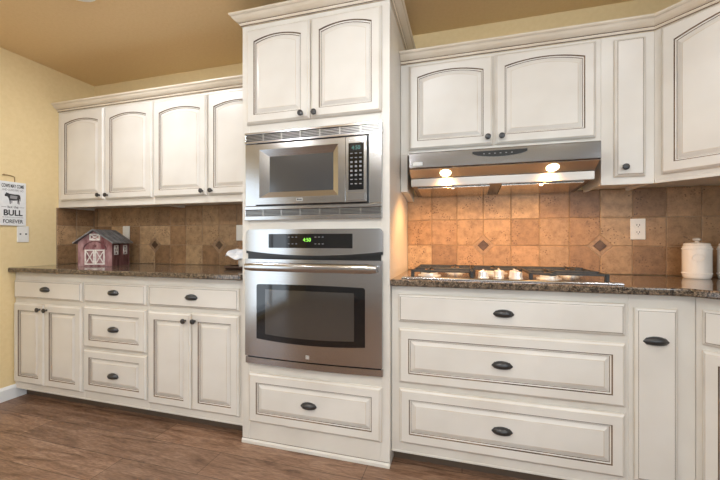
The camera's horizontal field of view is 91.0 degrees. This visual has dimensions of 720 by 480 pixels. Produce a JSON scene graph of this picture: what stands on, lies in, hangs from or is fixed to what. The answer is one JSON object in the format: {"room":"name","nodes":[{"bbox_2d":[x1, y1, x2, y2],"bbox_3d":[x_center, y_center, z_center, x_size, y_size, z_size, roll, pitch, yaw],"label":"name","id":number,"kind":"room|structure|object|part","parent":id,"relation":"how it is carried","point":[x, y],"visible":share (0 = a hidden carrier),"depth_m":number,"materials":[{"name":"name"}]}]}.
{"room":"kitchen","nodes":[
{"label":"kitchen","id":0,"kind":"room"},
{"bbox_2d":[0,47,93,387],"bbox_3d":[-3.096,-0.105,0.486,0.100,2.450,5.600,0,0,16],"label":"wall","id":1,"kind":"structure","parent":0,"point":[29,122],"depth_m":2.60,"materials":[{"name":"yellow paint"}]},
{"bbox_2d":[0,174,25,225],"bbox_3d":[-2.456,-0.281,2.502,0.013,0.358,0.155,0,0,16],"label":"wall sign","id":2,"kind":"object","parent":1,"relation":"attached to","point":[12,194],"visible":1,"depth_m":2.50,"materials":[{"name":"grey"}]},
{"bbox_2d":[5,192,20,203],"bbox_3d":[-2.451,-0.293,2.498,0.001,0.081,0.092,0,0,16],"label":"picture","id":3,"kind":"object","parent":2,"relation":"on","point":[10,197],"depth_m":2.50,"materials":[{"name":"grey"}]},
{"bbox_2d":[0,384,26,402],"bbox_3d":[-2.742,1.072,1.507,0.014,0.095,2.238,0,0,16],"label":"baseboard","id":4,"kind":"structure","parent":1,"relation":"attached to","point":[9,392],"depth_m":2.48,"materials":[{"name":"white paint"}]},
{"bbox_2d":[17,226,28,241],"bbox_3d":[-2.441,-0.042,2.564,0.008,0.116,0.072,0,0,16],"label":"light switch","id":5,"kind":"object","parent":1,"relation":"attached to","point":[22,231],"visible":1,"depth_m":2.56,"materials":[{"name":"white plastic"}]},
{"bbox_2d":[56,208,94,264],"bbox_3d":[-2.337,-0.030,2.920,0.009,0.445,0.300,0,0,16],"label":"tile backsplash","id":6,"kind":"structure","parent":1,"relation":"attached to","point":[71,224],"depth_m":2.87,"materials":[{"name":"tile"}]},
{"bbox_2d":[0,394,525,479],"bbox_3d":[-0.775,1.150,-0.234,4.960,0.060,5.700,0,0,16],"label":"floor","id":7,"kind":"structure","parent":0,"point":[42,438],"depth_m":1.85,"materials":[{"name":"brown wood"}]},
{"bbox_2d":[14,272,93,404],"bbox_3d":[-2.065,0.672,2.679,0.664,0.894,0.612,0,0,16],"label":"base cabinet","id":8,"kind":"object","parent":7,"relation":"on","point":[49,347],"visible":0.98,"depth_m":2.41,"materials":[{"name":"beige wood"}]},
{"bbox_3d":[-2.305,0.723,2.469,0.298,0.560,0.020,0,0,16],"label":"door","id":9,"kind":"part","parent":8,"relation":"part of","materials":[{"name":"beige paint"}]},
{"bbox_3d":[-2.150,0.338,2.401,0.090,0.037,0.025,0,0,16],"label":"cup pull","id":10,"kind":"part","parent":8,"relation":"part of","materials":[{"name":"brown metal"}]},
{"bbox_3d":[-2.139,0.344,2.421,0.639,0.128,0.020,0,0,16],"label":"drawer","id":11,"kind":"part","parent":8,"relation":"part of","materials":[{"name":"beige paint"}]},
{"bbox_3d":[-1.995,0.723,2.380,0.338,0.560,0.020,0,0,16],"label":"door","id":12,"kind":"part","parent":8,"relation":"part of","materials":[{"name":"beige paint"}]},
{"bbox_2d":[8,263,242,280],"bbox_3d":[-1.479,0.209,2.511,1.885,0.032,0.610,0,0,16],"label":"countertop","id":13,"kind":"structure","parent":8,"relation":"on","point":[214,272],"depth_m":2.32,"materials":[{"name":"brown stone"}]},
{"bbox_2d":[72,229,132,265],"bbox_3d":[-1.955,0.056,2.707,0.276,0.274,0.281,0,0,-6],"label":"barn","id":14,"kind":"object","parent":13,"relation":"on","point":[96,247],"visible":1,"depth_m":2.60,"materials":[{"name":"red wood"}]},
{"bbox_3d":[-2.023,-0.027,2.700,0.138,0.109,0.281,0,0,-6],"label":"roof panel","id":15,"kind":"part","parent":14,"relation":"part of","materials":[{"name":"grey metal"}]},
{"bbox_3d":[-1.977,0.126,2.589,0.067,0.110,0.004,0,0,-6],"label":"barn door","id":16,"kind":"part","parent":14,"relation":"part of","materials":[{"name":"white wood"}]},
{"bbox_3d":[-1.943,-0.021,2.593,0.072,0.048,0.004,0,0,-6],"label":"loft door","id":17,"kind":"part","parent":14,"relation":"part of","materials":[{"name":"white wood"}]},
{"bbox_3d":[-1.909,0.126,2.596,0.067,0.110,0.004,0,0,-6],"label":"barn door","id":18,"kind":"part","parent":14,"relation":"part of","materials":[{"name":"white wood"}]},
{"bbox_3d":[-1.886,-0.027,2.714,0.138,0.109,0.281,0,0,-6],"label":"roof panel","id":19,"kind":"part","parent":14,"relation":"part of","materials":[{"name":"grey metal"}]},
{"bbox_2d":[224,265,242,269],"bbox_3d":[-0.738,0.182,2.388,0.260,0.022,0.220,0,0,16],"label":"serving tray","id":20,"kind":"object","parent":13,"relation":"on","point":[235,267],"visible":0.37,"depth_m":2.30,"materials":[{"name":"brown wood"}]},
{"bbox_2d":[238,259,242,265],"bbox_3d":[-0.738,0.144,2.388,0.160,0.080,0.160,0,0,16],"label":"jar","id":21,"kind":"object","parent":20,"relation":"on","point":[240,261],"visible":0.09,"depth_m":2.32,"materials":[{"name":"white ceramic"}]},
{"bbox_2d":[225,249,242,259],"bbox_3d":[-0.760,0.097,2.394,0.309,0.076,0.197,0,0,16],"label":"cloth","id":22,"kind":"object","parent":21,"relation":"on","point":[236,254],"visible":0.35,"depth_m":2.34,"materials":[{"name":"white fabric"}]},
{"bbox_2d":[84,275,156,415],"bbox_3d":[-1.490,0.672,2.515,0.532,0.894,0.609,0,0,16],"label":"base cabinet","id":23,"kind":"object","parent":7,"relation":"on","point":[116,309],"visible":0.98,"depth_m":2.24,"materials":[{"name":"beige wood"}]},
{"bbox_3d":[-1.571,0.864,2.235,0.090,0.037,0.025,0,0,16],"label":"cup pull","id":24,"kind":"part","parent":23,"relation":"part of","materials":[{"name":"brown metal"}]},
{"bbox_3d":[-1.569,0.569,2.234,0.090,0.037,0.025,0,0,16],"label":"cup pull","id":25,"kind":"part","parent":23,"relation":"part of","materials":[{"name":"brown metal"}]},
{"bbox_3d":[-1.569,0.335,2.234,0.090,0.037,0.025,0,0,16],"label":"cup pull","id":26,"kind":"part","parent":23,"relation":"part of","materials":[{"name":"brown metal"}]},
{"bbox_3d":[-1.564,0.853,2.256,0.513,0.274,0.020,0,0,16],"label":"drawer","id":27,"kind":"part","parent":23,"relation":"part of","materials":[{"name":"beige paint"}]},
{"bbox_3d":[-1.565,0.567,2.256,0.511,0.266,0.020,0,0,16],"label":"drawer","id":28,"kind":"part","parent":23,"relation":"part of","materials":[{"name":"beige paint"}]},
{"bbox_3d":[-1.564,0.342,2.256,0.508,0.128,0.020,0,0,16],"label":"drawer","id":29,"kind":"part","parent":23,"relation":"part of","materials":[{"name":"beige paint"}]},
{"bbox_2d":[149,277,242,430],"bbox_3d":[-0.904,0.672,2.345,0.688,0.894,0.612,0,0,16],"label":"base cabinet","id":30,"kind":"object","parent":7,"relation":"on","point":[196,325],"visible":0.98,"depth_m":2.08,"materials":[{"name":"beige wood"}]},
{"bbox_3d":[-1.149,0.719,2.136,0.317,0.566,0.020,0,0,16],"label":"door","id":31,"kind":"part","parent":30,"relation":"part of","materials":[{"name":"beige paint"}]},
{"bbox_3d":[-0.995,0.337,2.069,0.090,0.037,0.025,0,0,16],"label":"cup pull","id":32,"kind":"part","parent":30,"relation":"part of","materials":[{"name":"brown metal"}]},
{"bbox_3d":[-0.990,0.340,2.091,0.639,0.126,0.020,0,0,16],"label":"drawer","id":33,"kind":"part","parent":30,"relation":"part of","materials":[{"name":"beige paint"}]},
{"bbox_3d":[-0.838,0.716,2.046,0.321,0.572,0.020,0,0,16],"label":"door","id":34,"kind":"part","parent":30,"relation":"part of","materials":[{"name":"beige paint"}]},
{"bbox_2d":[228,0,415,468],"bbox_3d":[-0.178,-0.059,2.115,0.938,2.358,0.651,0,0,16],"label":"tall cabinet","id":35,"kind":"object","parent":7,"relation":"on","point":[339,66],"visible":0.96,"depth_m":1.83,"materials":[{"name":"beige wood"}]},
{"bbox_3d":[-0.442,-0.891,1.896,0.378,0.518,0.020,0,0,16],"label":"door","id":36,"kind":"part","parent":35,"relation":"part of","materials":[{"name":"beige paint"}]},
{"bbox_3d":[-0.270,0.860,1.823,0.090,0.037,0.025,0,0,16],"label":"cup pull","id":37,"kind":"part","parent":35,"relation":"part of","materials":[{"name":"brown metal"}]},
{"bbox_2d":[244,228,382,376],"bbox_3d":[-0.193,0.307,2.065,0.769,0.728,0.599,0,0,16],"label":"wall oven","id":38,"kind":"object","parent":35,"relation":"in","point":[314,297],"visible":1,"depth_m":1.80,"materials":[{"name":"silver metal"}]},
{"bbox_3d":[-0.271,0.143,1.794,0.724,0.042,0.036,0,0,16],"label":"handle","id":39,"kind":"part","parent":38,"relation":"part of","materials":[{"name":"silver metal"}]},
{"bbox_3d":[-0.258,0.011,1.838,0.769,0.137,0.026,0,0,16],"label":"control panel","id":40,"kind":"part","parent":38,"relation":"part of","materials":[{"name":"silver metal"}]},
{"bbox_3d":[-0.259,0.654,1.836,0.769,0.034,0.030,0,0,16],"label":"trim","id":41,"kind":"part","parent":38,"relation":"part of","materials":[{"name":"silver metal"}]},
{"bbox_2d":[245,120,382,220],"bbox_3d":[-0.200,-0.345,2.050,0.767,0.476,0.492,0,0,16],"label":"microwave","id":42,"kind":"object","parent":35,"relation":"in","point":[330,171],"visible":1,"depth_m":1.82,"materials":[{"name":"silver metal"}]},
{"bbox_3d":[-0.315,-0.350,1.841,0.511,0.324,0.019,0,0,16],"label":"door","id":43,"kind":"part","parent":42,"relation":"part of","materials":[{"name":"silver metal"}]},
{"bbox_3d":[-0.017,-0.350,1.755,0.108,0.324,0.019,0,0,16],"label":"control panel","id":44,"kind":"part","parent":42,"relation":"part of","materials":[{"name":"silver metal"}]},
{"bbox_3d":[-0.252,0.860,1.841,0.745,0.268,0.020,0,0,16],"label":"drawer","id":45,"kind":"part","parent":35,"relation":"part of","materials":[{"name":"beige paint"}]},
{"bbox_3d":[-0.255,1.107,1.849,0.832,0.025,0.008,0,0,16],"label":"molding","id":46,"kind":"part","parent":35,"relation":"part of","materials":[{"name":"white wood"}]},
{"bbox_3d":[-0.178,-1.210,2.114,0.938,0.056,0.649,0,0,16],"label":"crown molding","id":47,"kind":"part","parent":35,"relation":"part of","materials":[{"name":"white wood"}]},
{"bbox_3d":[-0.074,-0.892,1.790,0.376,0.520,0.020,0,0,16],"label":"door","id":48,"kind":"part","parent":35,"relation":"part of","materials":[{"name":"beige paint"}]},
{"bbox_2d":[391,286,627,479],"bbox_3d":[0.715,0.672,1.879,1.011,0.894,0.609,0,0,16],"label":"base cabinet","id":49,"kind":"object","parent":7,"relation":"on","point":[528,385],"visible":1,"depth_m":1.60,"materials":[{"name":"beige wood"}]},
{"bbox_3d":[0.642,0.868,1.597,0.090,0.037,0.025,0,0,16],"label":"cup pull","id":50,"kind":"part","parent":49,"relation":"part of","materials":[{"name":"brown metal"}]},
{"bbox_3d":[0.642,0.569,1.597,0.090,0.037,0.025,0,0,16],"label":"cup pull","id":51,"kind":"part","parent":49,"relation":"part of","materials":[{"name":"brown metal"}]},
{"bbox_3d":[0.648,0.334,1.595,0.090,0.037,0.025,0,0,16],"label":"cup pull","id":52,"kind":"part","parent":49,"relation":"part of","materials":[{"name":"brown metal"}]},
{"bbox_3d":[0.651,0.335,1.617,0.960,0.135,0.020,0,0,16],"label":"drawer","id":53,"kind":"part","parent":49,"relation":"part of","materials":[{"name":"beige paint"}]},
{"bbox_3d":[0.653,0.865,1.617,0.954,0.267,0.020,0,0,16],"label":"drawer","id":54,"kind":"part","parent":49,"relation":"part of","materials":[{"name":"beige paint"}]},
{"bbox_3d":[0.652,0.568,1.617,0.958,0.268,0.020,0,0,16],"label":"drawer","id":55,"kind":"part","parent":49,"relation":"part of","materials":[{"name":"beige paint"}]},
{"bbox_2d":[390,270,719,299],"bbox_3d":[1.176,0.209,1.627,2.038,0.032,0.838,0,0,16],"label":"countertop","id":56,"kind":"structure","parent":49,"relation":"on","point":[658,285],"depth_m":1.56,"materials":[{"name":"brown stone"}]},
{"bbox_2d":[402,264,624,284],"bbox_3d":[0.732,0.168,1.868,0.952,0.050,0.495,0,0,16],"label":"gas cooktop","id":57,"kind":"object","parent":56,"relation":"in","point":[530,274],"visible":1,"depth_m":1.74,"materials":[{"name":"silver metal"}]},
{"bbox_3d":[0.364,0.177,1.857,0.120,0.016,0.120,0,0,16],"label":"burner","id":58,"kind":"part","parent":57,"relation":"part of","materials":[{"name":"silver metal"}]},
{"bbox_3d":[0.602,0.168,1.726,0.052,0.034,0.052,0,0,16],"label":"knob","id":59,"kind":"part","parent":57,"relation":"part of","materials":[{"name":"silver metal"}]},
{"bbox_3d":[0.693,0.168,1.770,0.052,0.034,0.052,0,0,16],"label":"knob","id":60,"kind":"part","parent":57,"relation":"part of","materials":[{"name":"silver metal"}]},
{"bbox_3d":[0.748,0.168,1.684,0.052,0.034,0.052,0,0,16],"label":"knob","id":61,"kind":"part","parent":57,"relation":"part of","materials":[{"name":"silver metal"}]},
{"bbox_3d":[0.907,0.177,1.701,0.112,0.016,0.112,0,0,16],"label":"burner","id":62,"kind":"part","parent":57,"relation":"part of","materials":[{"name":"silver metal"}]},
{"bbox_2d":[681,238,712,278],"bbox_3d":[1.702,0.091,1.789,0.120,0.204,0.119,0,0,16],"label":"canister","id":63,"kind":"object","parent":56,"relation":"on","point":[697,257],"visible":1,"depth_m":1.75,"materials":[{"name":"white ceramic"}]},
{"bbox_3d":[1.702,0.019,1.789,0.104,0.015,0.104,0,0,16],"label":"lid","id":64,"kind":"part","parent":63,"relation":"part of","materials":[{"name":"white ceramic"}]},
{"bbox_2d":[716,244,719,278],"bbox_3d":[1.838,0.092,1.744,0.119,0.202,0.118,0,0,16],"label":"canister","id":65,"kind":"object","parent":56,"relation":"on","point":[718,246],"visible":1,"depth_m":1.76,"materials":[{"name":"white ceramic"}]},
{"bbox_2d":[628,294,694,479],"bbox_3d":[1.313,0.672,1.707,0.232,0.894,0.609,0,0,16],"label":"base cabinet","id":66,"kind":"object","parent":7,"relation":"on","point":[661,329],"visible":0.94,"depth_m":1.44,"materials":[{"name":"beige wood"}]},
{"bbox_3d":[1.215,0.640,1.455,0.148,0.716,0.020,0,0,16],"label":"door","id":67,"kind":"part","parent":66,"relation":"part of","materials":[{"name":"beige paint"}]},
{"bbox_3d":[1.206,0.413,1.434,0.090,0.037,0.025,0,0,16],"label":"cup pull","id":68,"kind":"part","parent":66,"relation":"part of","materials":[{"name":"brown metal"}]},
{"bbox_2d":[695,297,719,479],"bbox_3d":[1.780,0.672,1.476,0.792,0.894,0.793,0,0,16],"label":"base cabinet","id":69,"kind":"object","parent":7,"relation":"on","point":[707,311],"visible":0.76,"depth_m":1.38,"materials":[{"name":"beige wood"}]},
{"bbox_3d":[1.421,0.344,1.282,0.020,0.140,0.274,0,0,-29],"label":"drawer","id":70,"kind":"part","parent":69,"relation":"part of","materials":[{"name":"beige paint"}]},
{"bbox_3d":[1.421,0.718,1.282,0.020,0.565,0.274,0,0,-29],"label":"door","id":71,"kind":"part","parent":69,"relation":"part of","materials":[{"name":"beige paint"}]},
{"bbox_2d":[0,0,633,85],"bbox_3d":[-0.775,-1.360,-0.234,4.960,0.060,5.700,0,0,16],"label":"ceiling","id":72,"kind":"structure","parent":0,"point":[97,42],"depth_m":2.22,"materials":[{"name":"beige paint"}]},
{"bbox_2d":[94,0,714,275],"bbox_3d":[0.000,-0.105,2.456,4.760,2.450,0.100,0,0,16],"label":"wall","id":73,"kind":"structure","parent":0,"point":[636,7],"depth_m":2.18,"materials":[{"name":"yellow paint"}]},
{"bbox_2d":[59,100,180,210],"bbox_3d":[-1.891,-0.629,2.774,0.946,0.750,0.331,0,0,16],"label":"upper cabinet","id":74,"kind":"object","parent":73,"relation":"attached to","point":[107,153],"visible":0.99,"depth_m":2.64,"materials":[{"name":"beige wood"}]},
{"bbox_3d":[-2.127,-0.648,2.709,0.440,0.688,0.020,0,0,16],"label":"door","id":75,"kind":"part","parent":74,"relation":"part of","materials":[{"name":"beige paint"}]},
{"bbox_3d":[-1.689,-0.647,2.583,0.436,0.690,0.020,0,0,16],"label":"door","id":76,"kind":"part","parent":74,"relation":"part of","materials":[{"name":"beige paint"}]},
{"bbox_2d":[51,75,242,112],"bbox_3d":[-1.480,-1.032,2.506,1.884,0.056,0.052,0,0,16],"label":"crown molding","id":77,"kind":"structure","parent":74,"relation":"attached to","point":[231,82],"depth_m":2.50,"materials":[{"name":"beige wood"}]},
{"bbox_2d":[94,204,242,264],"bbox_3d":[-1.391,-0.038,2.799,1.876,0.461,0.009,0,0,16],"label":"tile backsplash","id":78,"kind":"structure","parent":73,"relation":"attached to","point":[203,234],"depth_m":2.81,"materials":[{"name":"tile"}]},
{"bbox_2d":[123,226,129,239],"bbox_3d":[-1.949,-0.058,2.950,0.072,0.116,0.008,0,0,16],"label":"wall outlet","id":79,"kind":"object","parent":78,"relation":"attached to","point":[126,229],"visible":0.76,"depth_m":2.94,"materials":[{"name":"white plastic"}]},
{"bbox_2d":[236,225,242,240],"bbox_3d":[-0.894,-0.054,2.647,0.072,0.116,0.008,0,0,16],"label":"wall outlet","id":80,"kind":"object","parent":78,"relation":"attached to","point":[239,228],"visible":0.75,"depth_m":2.65,"materials":[{"name":"white plastic"}]},
{"bbox_2d":[155,88,242,207],"bbox_3d":[-0.985,-0.629,2.513,0.938,0.750,0.331,0,0,16],"label":"upper cabinet","id":81,"kind":"object","parent":73,"relation":"attached to","point":[199,137],"visible":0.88,"depth_m":2.41,"materials":[{"name":"beige wood"}]},
{"bbox_3d":[-1.249,-0.643,2.456,0.444,0.683,0.020,0,0,16],"label":"door","id":82,"kind":"part","parent":81,"relation":"part of","materials":[{"name":"beige paint"}]},
{"bbox_3d":[-0.812,-0.643,2.331,0.442,0.683,0.020,0,0,16],"label":"door","id":83,"kind":"part","parent":81,"relation":"part of","materials":[{"name":"beige paint"}]},
{"bbox_2d":[401,38,600,201],"bbox_3d":[0.750,-0.625,2.014,1.002,0.757,0.331,0,0,16],"label":"upper cabinet","id":84,"kind":"object","parent":73,"relation":"attached to","point":[551,94],"visible":0.98,"depth_m":1.87,"materials":[{"name":"beige wood"}]},
{"bbox_3d":[0.292,-0.366,2.166,0.038,0.238,0.274,0,0,16],"label":"panel","id":85,"kind":"part","parent":84,"relation":"part of","materials":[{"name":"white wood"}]},
{"bbox_3d":[0.495,-0.748,1.954,0.448,0.477,0.020,0,0,16],"label":"door","id":86,"kind":"part","parent":84,"relation":"part of","materials":[{"name":"beige paint"}]},
{"bbox_3d":[0.678,-0.548,1.876,0.031,0.030,0.028,0,0,16],"label":"knob","id":87,"kind":"part","parent":84,"relation":"part of","materials":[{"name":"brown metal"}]},
{"bbox_3d":[0.945,-0.749,1.824,0.470,0.479,0.020,0,0,16],"label":"door","id":88,"kind":"part","parent":84,"relation":"part of","materials":[{"name":"beige paint"}]},
{"bbox_2d":[399,0,719,65],"bbox_3d":[1.086,-1.032,1.672,1.828,0.056,0.400,0,0,33],"label":"crown molding","id":89,"kind":"structure","parent":84,"relation":"attached to","point":[682,9],"depth_m":1.78,"materials":[{"name":"beige wood"}]},
{"bbox_2d":[409,140,600,196],"bbox_3d":[0.746,-0.378,1.959,0.892,0.214,0.418,0,0,16],"label":"range hood","id":90,"kind":"object","parent":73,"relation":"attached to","point":[558,167],"visible":1,"depth_m":1.81,"materials":[{"name":"silver metal"}]},
{"bbox_2d":[410,159,599,178],"bbox_3d":[0.701,-0.358,1.805,0.888,0.038,0.071,0,0,16],"label":"lamp","id":91,"kind":"object","parent":90,"relation":"attached to","point":[517,168],"depth_m":1.79,"materials":[{"name":"silver metal"}]},
{"bbox_2d":[408,185,719,276],"bbox_3d":[1.291,-0.047,2.026,2.038,0.479,0.009,0,0,16],"label":"tile backsplash","id":92,"kind":"structure","parent":73,"relation":"attached to","point":[590,230],"depth_m":2.05,"materials":[{"name":"tile"}]},
{"bbox_2d":[630,218,644,239],"bbox_3d":[1.529,-0.060,1.948,0.072,0.116,0.009,0,0,16],"label":"wall outlet","id":93,"kind":"object","parent":92,"relation":"attached to","point":[637,226],"visible":1,"depth_m":1.95,"materials":[{"name":"white plastic"}]},
{"bbox_2d":[635,223,641,227],"bbox_3d":[1.528,-0.080,1.946,0.033,0.029,0.003,0,0,16],"label":"socket","id":94,"kind":"object","parent":93,"relation":"attached to","point":[637,225],"depth_m":1.94,"materials":[{"name":"white plastic"}]},
{"bbox_2d":[635,230,641,234],"bbox_3d":[1.528,-0.041,1.946,0.033,0.029,0.003,0,0,16],"label":"socket","id":95,"kind":"object","parent":93,"relation":"attached to","point":[637,232],"depth_m":1.94,"materials":[{"name":"white plastic"}]},
{"bbox_2d":[582,31,653,191],"bbox_3d":[1.339,-0.638,1.844,0.223,0.732,0.331,0,0,16],"label":"upper cabinet","id":96,"kind":"object","parent":73,"relation":"attached to","point":[626,161],"visible":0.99,"depth_m":1.72,"materials":[{"name":"beige wood"}]},
{"bbox_3d":[1.278,-0.352,1.704,0.031,0.030,0.028,0,0,16],"label":"knob","id":97,"kind":"part","parent":96,"relation":"part of","materials":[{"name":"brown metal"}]},
{"bbox_3d":[1.310,-0.645,1.719,0.128,0.672,0.020,0,0,16],"label":"door","id":98,"kind":"part","parent":96,"relation":"part of","materials":[{"name":"beige paint"}]},
{"bbox_2d":[640,3,719,187],"bbox_3d":[1.770,-0.638,1.472,0.810,0.732,0.808,0,0,16],"label":"upper cabinet","id":99,"kind":"object","parent":73,"relation":"attached to","point":[686,50],"visible":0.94,"depth_m":1.58,"materials":[{"name":"beige wood"}]},
{"bbox_3d":[1.584,-0.655,1.370,0.020,0.690,0.682,0,0,-29],"label":"door","id":100,"kind":"part","parent":99,"relation":"part of","materials":[{"name":"beige paint"}]}
]}

